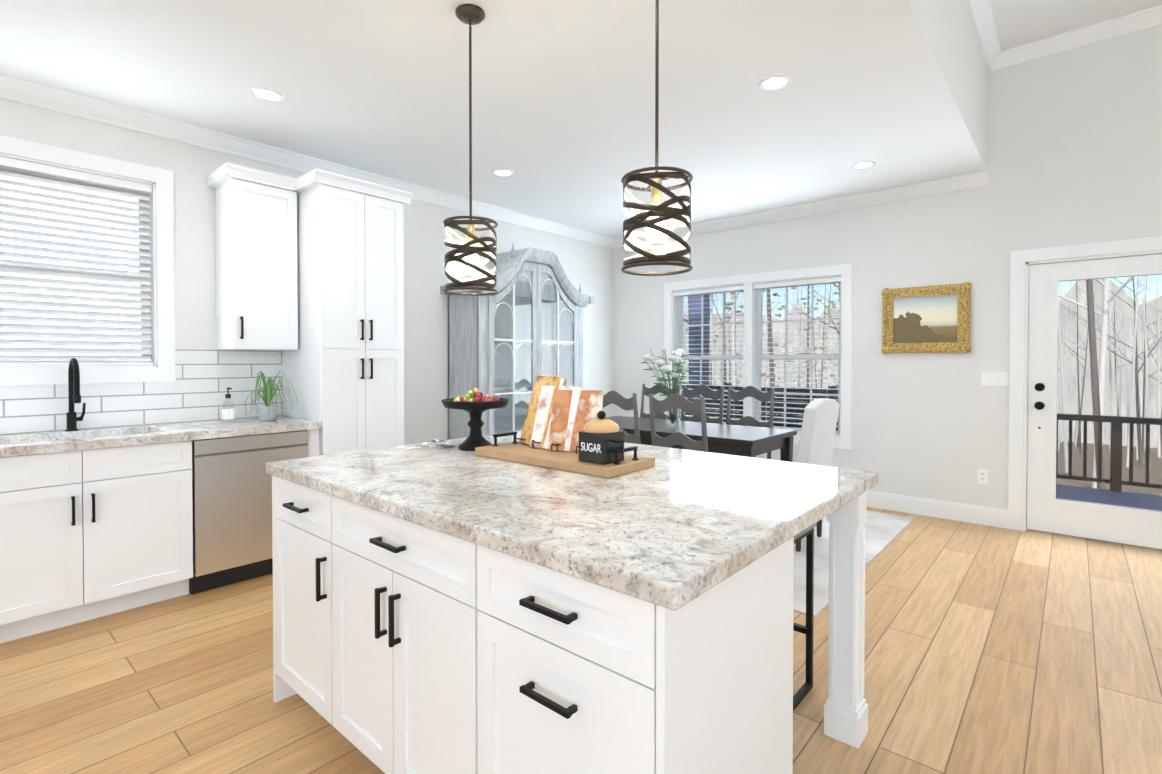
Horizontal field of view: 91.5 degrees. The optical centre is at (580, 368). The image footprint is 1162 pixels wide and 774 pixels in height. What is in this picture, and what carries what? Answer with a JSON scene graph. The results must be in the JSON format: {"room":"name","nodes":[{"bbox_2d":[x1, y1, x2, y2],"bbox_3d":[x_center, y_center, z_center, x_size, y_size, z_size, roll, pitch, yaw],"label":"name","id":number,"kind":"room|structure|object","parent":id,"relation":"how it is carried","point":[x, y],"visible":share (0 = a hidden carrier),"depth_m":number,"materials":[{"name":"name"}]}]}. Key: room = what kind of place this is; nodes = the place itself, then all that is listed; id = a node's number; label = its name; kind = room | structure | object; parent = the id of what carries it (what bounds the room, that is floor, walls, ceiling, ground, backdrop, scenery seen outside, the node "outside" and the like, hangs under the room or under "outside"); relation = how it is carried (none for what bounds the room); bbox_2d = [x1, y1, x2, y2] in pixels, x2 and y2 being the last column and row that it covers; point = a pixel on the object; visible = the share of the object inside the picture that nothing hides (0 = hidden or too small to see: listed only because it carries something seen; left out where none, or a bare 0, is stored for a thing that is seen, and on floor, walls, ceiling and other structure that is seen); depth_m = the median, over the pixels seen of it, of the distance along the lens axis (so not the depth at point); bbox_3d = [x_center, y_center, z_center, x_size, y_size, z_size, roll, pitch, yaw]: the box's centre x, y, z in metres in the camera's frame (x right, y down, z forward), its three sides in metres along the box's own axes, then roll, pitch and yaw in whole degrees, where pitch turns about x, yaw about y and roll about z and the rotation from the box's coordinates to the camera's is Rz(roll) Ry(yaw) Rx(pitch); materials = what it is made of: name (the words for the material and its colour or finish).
{"room":"kitchen","nodes":[
{"label":"kitchen","id":0,"kind":"room"},
{"bbox_2d":[0,98,612,444],"bbox_3d":[-2.796,-0.660,3.426,0.150,3.850,9.850,1,1,41],"label":"wall","id":1,"kind":"structure","parent":0,"point":[588,266],"depth_m":4.84,"materials":[{"name":"paint"}]},
{"bbox_2d":[0,156,152,365],"bbox_3d":[-2.958,-0.572,3.244,0.152,1.116,0.796,1,1,41],"label":"window blinds","id":2,"kind":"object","parent":1,"relation":"in","point":[30,171],"depth_m":3.25,"materials":[{"name":"white plastic"}]},
{"bbox_2d":[0,135,175,385],"bbox_3d":[-2.949,-0.572,3.236,0.170,1.320,1.000,1,1,41],"label":"window frame","id":3,"kind":"structure","parent":1,"relation":"attached to","point":[162,271],"depth_m":3.45,"materials":[{"name":"white wood"}]},
{"bbox_2d":[0,349,282,434],"bbox_3d":[-3.006,0.117,3.070,0.009,0.465,2.622,1,1,41],"label":"backsplash","id":4,"kind":"structure","parent":1,"relation":"attached to","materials":[{"name":"tile"}]},
{"bbox_2d":[207,162,295,353],"bbox_3d":[-2.161,-0.694,3.747,0.375,1.139,0.434,1,1,41],"label":"upper cabinet","id":5,"kind":"object","parent":1,"relation":"attached to","point":[255,209],"depth_m":3.65,"materials":[{"name":"white wood"}]},
{"bbox_2d":[0,73,615,247],"bbox_3d":[-2.707,-1.484,3.338,0.085,0.100,9.550,1,1,41],"label":"crown molding","id":6,"kind":"structure","parent":1,"relation":"attached to","point":[130,118],"depth_m":3.76,"materials":[{"name":"white wood"}]},
{"bbox_2d":[0,0,988,237],"bbox_3d":[-1.322,-1.968,2.124,3.760,0.900,9.550,1,1,41],"label":"ceiling","id":7,"kind":"structure","parent":0,"point":[563,109],"depth_m":3.09,"materials":[{"name":"white paint"}]},
{"bbox_2d":[250,87,284,101],"bbox_3d":[-1.751,-1.528,3.160,0.170,0.006,0.170,1,1,41],"label":"recessed light","id":8,"kind":"object","parent":7,"relation":"in","point":[267,94],"visible":1,"depth_m":3.15,"materials":[{"name":"white"}]},
{"bbox_2d":[443,4,497,295],"bbox_3d":[-0.474,-0.924,2.426,0.232,1.194,0.232,1,1,41],"label":"pendant light","id":9,"kind":"object","parent":7,"relation":"hanging from","point":[470,248],"visible":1,"depth_m":2.39,"materials":[{"name":"brown metal"}]},
{"bbox_2d":[492,169,513,175],"bbox_3d":[-0.614,-1.545,4.464,0.170,0.006,0.170,1,1,41],"label":"recessed light","id":10,"kind":"object","parent":7,"relation":"in","point":[502,172],"visible":1,"depth_m":4.46,"materials":[{"name":"white"}]},
{"bbox_2d":[621,212,635,216],"bbox_3d":[0.491,-1.561,5.730,0.170,0.006,0.170,1,1,41],"label":"recessed light","id":11,"kind":"object","parent":7,"relation":"in","point":[628,214],"visible":0.69,"depth_m":5.74,"materials":[{"name":"white"}]},
{"bbox_2d":[621,0,692,275],"bbox_3d":[0.247,-0.916,1.837,0.232,1.194,0.232,1,1,41],"label":"pendant light","id":12,"kind":"object","parent":7,"relation":"hanging from","point":[658,214],"visible":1,"depth_m":1.78,"materials":[{"name":"brown metal"}]},
{"bbox_2d":[758,75,791,90],"bbox_3d":[1.037,-1.526,3.025,0.170,0.006,0.170,1,1,41],"label":"recessed light","id":13,"kind":"object","parent":7,"relation":"in","point":[773,82],"visible":1,"depth_m":3.02,"materials":[{"name":"white"}]},
{"bbox_2d":[851,161,875,168],"bbox_3d":[2.141,-1.542,4.291,0.170,0.006,0.170,1,1,41],"label":"recessed light","id":14,"kind":"object","parent":7,"relation":"in","point":[862,164],"visible":1,"depth_m":4.28,"materials":[{"name":"white"}]},
{"bbox_2d":[0,507,1161,773],"bbox_3d":[0.652,1.354,0.445,9.300,0.100,9.850,1,1,41],"label":"floor","id":15,"kind":"structure","parent":0,"point":[1002,651],"depth_m":2.33,"materials":[{"name":"brown wood"}]},
{"bbox_2d":[0,442,191,642],"bbox_3d":[-2.680,0.833,2.980,0.628,0.876,0.922,1,1,41],"label":"base cabinet","id":16,"kind":"object","parent":15,"relation":"on","point":[116,497],"depth_m":2.80,"materials":[{"name":"white wood"}]},
{"bbox_2d":[0,418,311,457],"bbox_3d":[-2.766,0.374,2.859,0.648,0.044,2.615,1,1,41],"label":"countertop","id":17,"kind":"structure","parent":16,"relation":"on","point":[96,437],"depth_m":3.12,"materials":[{"name":"beige stone"}]},
{"bbox_2d":[65,358,85,431],"bbox_3d":[-2.759,0.146,3.100,0.234,0.405,0.086,1,1,41],"label":"faucet","id":18,"kind":"object","parent":17,"relation":"on","point":[74,396],"depth_m":3.13,"materials":[{"name":"black metal"}]},
{"bbox_2d":[222,388,234,424],"bbox_3d":[-2.171,0.231,3.484,0.080,0.225,0.069,1,1,41],"label":"soap bottle","id":19,"kind":"object","parent":17,"relation":"on","point":[228,413],"visible":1,"depth_m":3.47,"materials":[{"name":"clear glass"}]},
{"bbox_2d":[239,371,298,420],"bbox_3d":[-2.054,0.179,3.712,0.446,0.323,0.342,1,1,41],"label":"potted plant","id":20,"kind":"object","parent":17,"relation":"on","point":[267,411],"visible":1,"depth_m":3.68,"materials":[{"name":"green plant"}]},
{"bbox_2d":[192,430,311,593],"bbox_3d":[-2.144,0.829,3.593,0.630,0.868,0.699,1,1,41],"label":"dishwasher","id":21,"kind":"object","parent":15,"relation":"on","point":[232,486],"depth_m":3.28,"materials":[{"name":"silver metal"}]},
{"bbox_2d":[272,168,412,456],"bbox_3d":[-1.695,-0.005,4.063,0.674,2.524,0.691,1,1,41],"label":"tall cabinet","id":22,"kind":"object","parent":15,"relation":"on","point":[345,370],"depth_m":3.82,"materials":[{"name":"white wood"}]},
{"bbox_2d":[440,244,593,439],"bbox_3d":[-0.561,0.032,5.474,0.530,2.414,1.520,1,1,41],"label":"hutch","id":23,"kind":"object","parent":15,"relation":"on","point":[516,335],"visible":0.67,"depth_m":5.29,"materials":[{"name":"grey wood"}]},
{"bbox_2d":[266,470,867,773],"bbox_3d":[-0.099,0.845,2.072,1.784,0.876,1.340,1,1,41],"label":"kitchen island","id":24,"kind":"object","parent":15,"relation":"on","point":[440,609],"depth_m":1.38,"materials":[{"name":"white wood"}]},
{"bbox_2d":[266,430,878,613],"bbox_3d":[-0.083,0.385,2.085,1.830,0.044,1.348,1,1,41],"label":"island countertop","id":25,"kind":"structure","parent":24,"relation":"on","point":[676,530],"depth_m":1.56,"materials":[{"name":"beige stone"}]},
{"bbox_2d":[405,439,455,449],"bbox_3d":[-0.660,0.337,2.541,0.170,0.028,0.279,1,1,41],"label":"ribbon","id":26,"kind":"object","parent":25,"relation":"on","point":[443,443],"visible":0.94,"depth_m":2.53,"materials":[{"name":"grey fabric"}]},
{"bbox_2d":[441,388,508,450],"bbox_3d":[-0.468,0.221,2.516,0.300,0.269,0.300,1,1,41],"label":"stand","id":27,"kind":"object","parent":25,"relation":"on","point":[475,403],"visible":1,"depth_m":2.47,"materials":[{"name":"black wood"}]},
{"bbox_2d":[475,431,654,477],"bbox_3d":[-0.082,0.319,2.207,0.700,0.082,0.280,1,1,41],"label":"tray","id":28,"kind":"object","parent":25,"relation":"on","point":[521,452],"visible":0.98,"depth_m":2.07,"materials":[{"name":"brown wood"}]},
{"bbox_2d":[515,376,603,453],"bbox_3d":[-0.100,0.181,2.319,0.439,0.294,0.203,1,1,41],"label":"books","id":29,"kind":"object","parent":28,"relation":"on","point":[559,415],"visible":0.96,"depth_m":2.27,"materials":[{"name":"white"}]},
{"bbox_2d":[579,411,623,464],"bbox_3d":[0.086,0.239,2.000,0.161,0.179,0.128,1,1,41],"label":"jar","id":30,"kind":"object","parent":28,"relation":"on","point":[607,435],"visible":1,"depth_m":1.97,"materials":[{"name":"black ceramic"}]},
{"bbox_2d":[581,442,600,452],"bbox_3d":[0.035,0.275,1.966,0.091,0.030,0.002,1,1,41],"label":"label","id":31,"kind":"object","parent":30,"relation":"attached to","point":[593,449],"visible":1,"depth_m":1.96,"materials":[{"name":"white paint"}]},
{"bbox_2d":[793,523,815,710],"bbox_3d":[0.642,0.928,2.253,0.440,0.702,0.402,1,1,41],"label":"stool","id":32,"kind":"object","parent":15,"relation":"on","point":[807,685],"visible":0.04,"depth_m":2.26,"materials":[{"name":"black metal"}]},
{"bbox_2d":[793,510,913,616],"bbox_3d":[0.849,1.244,4.777,3.000,0.008,2.380,1,1,41],"label":"rug","id":33,"kind":"object","parent":15,"relation":"on","point":[883,531],"visible":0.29,"depth_m":3.85,"materials":[{"name":"white fabric"}]},
{"bbox_2d":[603,391,640,443],"bbox_3d":[0.385,0.703,4.345,0.450,1.082,0.500,1,1,41],"label":"chair","id":34,"kind":"object","parent":33,"relation":"on","point":[617,399],"visible":0.23,"depth_m":4.09,"materials":[{"name":"grey wood"}]},
{"bbox_2d":[640,384,679,419],"bbox_3d":[0.636,0.689,5.440,0.450,1.082,0.500,1,1,41],"label":"chair","id":35,"kind":"object","parent":33,"relation":"on","point":[653,390],"visible":0.27,"depth_m":5.63,"materials":[{"name":"grey wood"}]},
{"bbox_2d":[649,394,707,451],"bbox_3d":[0.792,0.708,3.990,0.450,1.082,0.500,1,1,41],"label":"chair","id":36,"kind":"object","parent":33,"relation":"on","point":[681,402],"visible":0.46,"depth_m":3.81,"materials":[{"name":"grey wood"}]},
{"bbox_2d":[604,416,796,461],"bbox_3d":[0.768,0.861,4.763,1.790,0.756,0.820,1,1,41],"label":"dining table","id":37,"kind":"object","parent":33,"relation":"on","point":[746,441],"visible":0.33,"depth_m":4.38,"materials":[{"name":"black wood"}]},
{"bbox_2d":[641,348,698,425],"bbox_3d":[0.772,0.152,4.787,0.486,0.657,0.462,1,1,41],"label":"flower arrangement","id":38,"kind":"object","parent":37,"relation":"on","point":[676,358],"visible":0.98,"depth_m":4.74,"materials":[{"name":"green plant"}]},
{"bbox_2d":[680,384,723,423],"bbox_3d":[0.991,0.693,5.131,0.450,1.082,0.500,1,1,41],"label":"chair","id":39,"kind":"object","parent":33,"relation":"on","point":[705,390],"visible":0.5,"depth_m":5.27,"materials":[{"name":"grey wood"}]},
{"bbox_2d":[726,386,774,458],"bbox_3d":[1.345,0.697,4.822,0.450,1.082,0.500,1,1,41],"label":"chair","id":40,"kind":"object","parent":33,"relation":"on","point":[751,391],"visible":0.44,"depth_m":4.96,"materials":[{"name":"grey wood"}]},
{"bbox_2d":[796,398,838,551],"bbox_3d":[1.498,0.727,4.125,0.588,1.040,0.500,1,1,41],"label":"end chair","id":41,"kind":"object","parent":33,"relation":"on","point":[817,434],"visible":0.33,"depth_m":3.86,"materials":[{"name":"fabric"}]},
{"bbox_2d":[613,25,1161,509],"bbox_3d":[3.897,-0.667,4.025,9.150,3.850,0.150,1,1,41],"label":"wall","id":42,"kind":"structure","parent":0,"point":[1075,145],"depth_m":4.58,"materials":[{"name":"paint"}]},
{"bbox_2d":[674,276,840,436],"bbox_3d":[1.777,-0.117,5.893,1.806,1.496,0.138,1,1,41],"label":"window blinds","id":43,"kind":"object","parent":42,"relation":"in","point":[760,356],"depth_m":5.75,"materials":[{"name":"white plastic"}]},
{"bbox_2d":[664,263,852,449],"bbox_3d":[1.765,-0.116,5.878,2.010,1.700,0.170,1,1,41],"label":"window frame","id":44,"kind":"structure","parent":42,"relation":"attached to","point":[845,271],"depth_m":5.78,"materials":[{"name":"white wood"}]},
{"bbox_2d":[616,173,987,247],"bbox_3d":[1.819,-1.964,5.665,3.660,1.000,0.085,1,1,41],"label":"crown molding","id":45,"kind":"structure","parent":42,"relation":"attached to","point":[968,181],"depth_m":5.20,"materials":[{"name":"white wood"}]},
{"bbox_2d":[881,282,971,353],"bbox_3d":[2.892,-0.412,4.764,0.656,0.580,0.054,1,1,41],"label":"picture frame","id":46,"kind":"object","parent":42,"relation":"attached to","point":[930,319],"visible":1,"depth_m":4.75,"materials":[{"name":"gold metal"}]},
{"bbox_2d":[866,490,1007,528],"bbox_3d":[1.867,1.163,5.709,3.910,0.145,0.016,1,1,41],"label":"baseboard","id":47,"kind":"structure","parent":42,"relation":"attached to","point":[983,515],"depth_m":4.71,"materials":[{"name":"white wood"}]},
{"bbox_2d":[977,469,987,483],"bbox_3d":[3.218,0.866,4.530,0.070,0.116,0.008,1,1,41],"label":"electrical outlet plate","id":48,"kind":"object","parent":42,"relation":"attached to","point":[982,476],"visible":1,"depth_m":4.53,"materials":[{"name":"white plastic"}]},
{"bbox_2d":[968,0,1003,183],"bbox_3d":[0.126,-1.901,0.862,0.085,1.000,9.550,1,1,41],"label":"crown molding","id":49,"kind":"structure","parent":42,"relation":"attached to","point":[981,11],"depth_m":4.06,"materials":[{"name":"white wood"}]},
{"bbox_2d":[981,371,1007,385],"bbox_3d":[3.271,0.082,4.474,0.170,0.116,0.009,1,1,41],"label":"switch plate","id":50,"kind":"object","parent":42,"relation":"attached to","point":[994,378],"visible":1,"depth_m":4.47,"materials":[{"name":"white plastic"}]},
{"bbox_2d":[1004,5,1161,67],"bbox_3d":[5.187,-2.376,2.722,5.040,0.100,0.085,1,1,41],"label":"crown molding","id":51,"kind":"structure","parent":42,"relation":"attached to","point":[1150,17],"depth_m":4.07,"materials":[{"name":"white wood"}]},
{"bbox_2d":[1008,236,1161,530],"bbox_3d":[3.815,0.177,4.094,1.130,2.160,0.170,1,1,41],"label":"door frame","id":52,"kind":"structure","parent":42,"relation":"attached to","point":[1020,261],"depth_m":4.35,"materials":[{"name":"white wood"}]},
{"bbox_2d":[1027,254,1161,548],"bbox_3d":[3.784,0.228,4.060,0.904,2.035,0.113,1,1,41],"label":"back door","id":53,"kind":"structure","parent":42,"relation":"in","point":[1048,510],"depth_m":4.24,"materials":[{"name":"white"}]},
{"bbox_2d":[989,0,1161,50],"bbox_3d":[2.069,-2.454,-0.840,5.240,0.150,9.550,1,1,41],"label":"ceiling","id":54,"kind":"structure","parent":0,"point":[1019,22],"depth_m":3.91,"materials":[{"name":"white paint"}]},
{"label":"outside","id":55,"kind":"structure","parent":0,"visible":0},
{"bbox_2d":[682,279,1161,447],"bbox_3d":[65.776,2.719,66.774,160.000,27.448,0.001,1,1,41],"label":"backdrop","id":56,"kind":"structure","parent":55,"point":[1068,386],"depth_m":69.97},
{"bbox_2d":[737,418,1161,495],"bbox_3d":[22.062,5.795,24.293,90.000,8.400,125.550,1,1,41],"label":"ground","id":57,"kind":"structure","parent":55,"point":[1137,474],"depth_m":25.45,"materials":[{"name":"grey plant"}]},
{"bbox_2d":[682,275,1161,488],"bbox_3d":[35.286,-6.516,33.567,81.213,30.542,73.753,1,1,41],"label":"trees","id":58,"kind":"object","parent":57,"relation":"on","point":[1095,385],"depth_m":29.80,"materials":[{"name":"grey plant"}]},
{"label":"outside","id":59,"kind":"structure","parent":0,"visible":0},
{"bbox_2d":[0,175,140,355],"bbox_3d":[-3.792,-0.742,3.995,0.001,2.800,2.900,1,1,41],"label":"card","id":60,"kind":"object","parent":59,"point":[63,225],"depth_m":4.08,"materials":[{"name":"white"}]},
{"bbox_2d":[682,294,1161,510],"bbox_3d":[5.308,-0.218,4.850,11.800,3.470,2.920,1,1,41],"label":"deck","id":61,"kind":"object","parent":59,"point":[1114,464],"depth_m":6.38,"materials":[{"name":"paint"}]}
]}

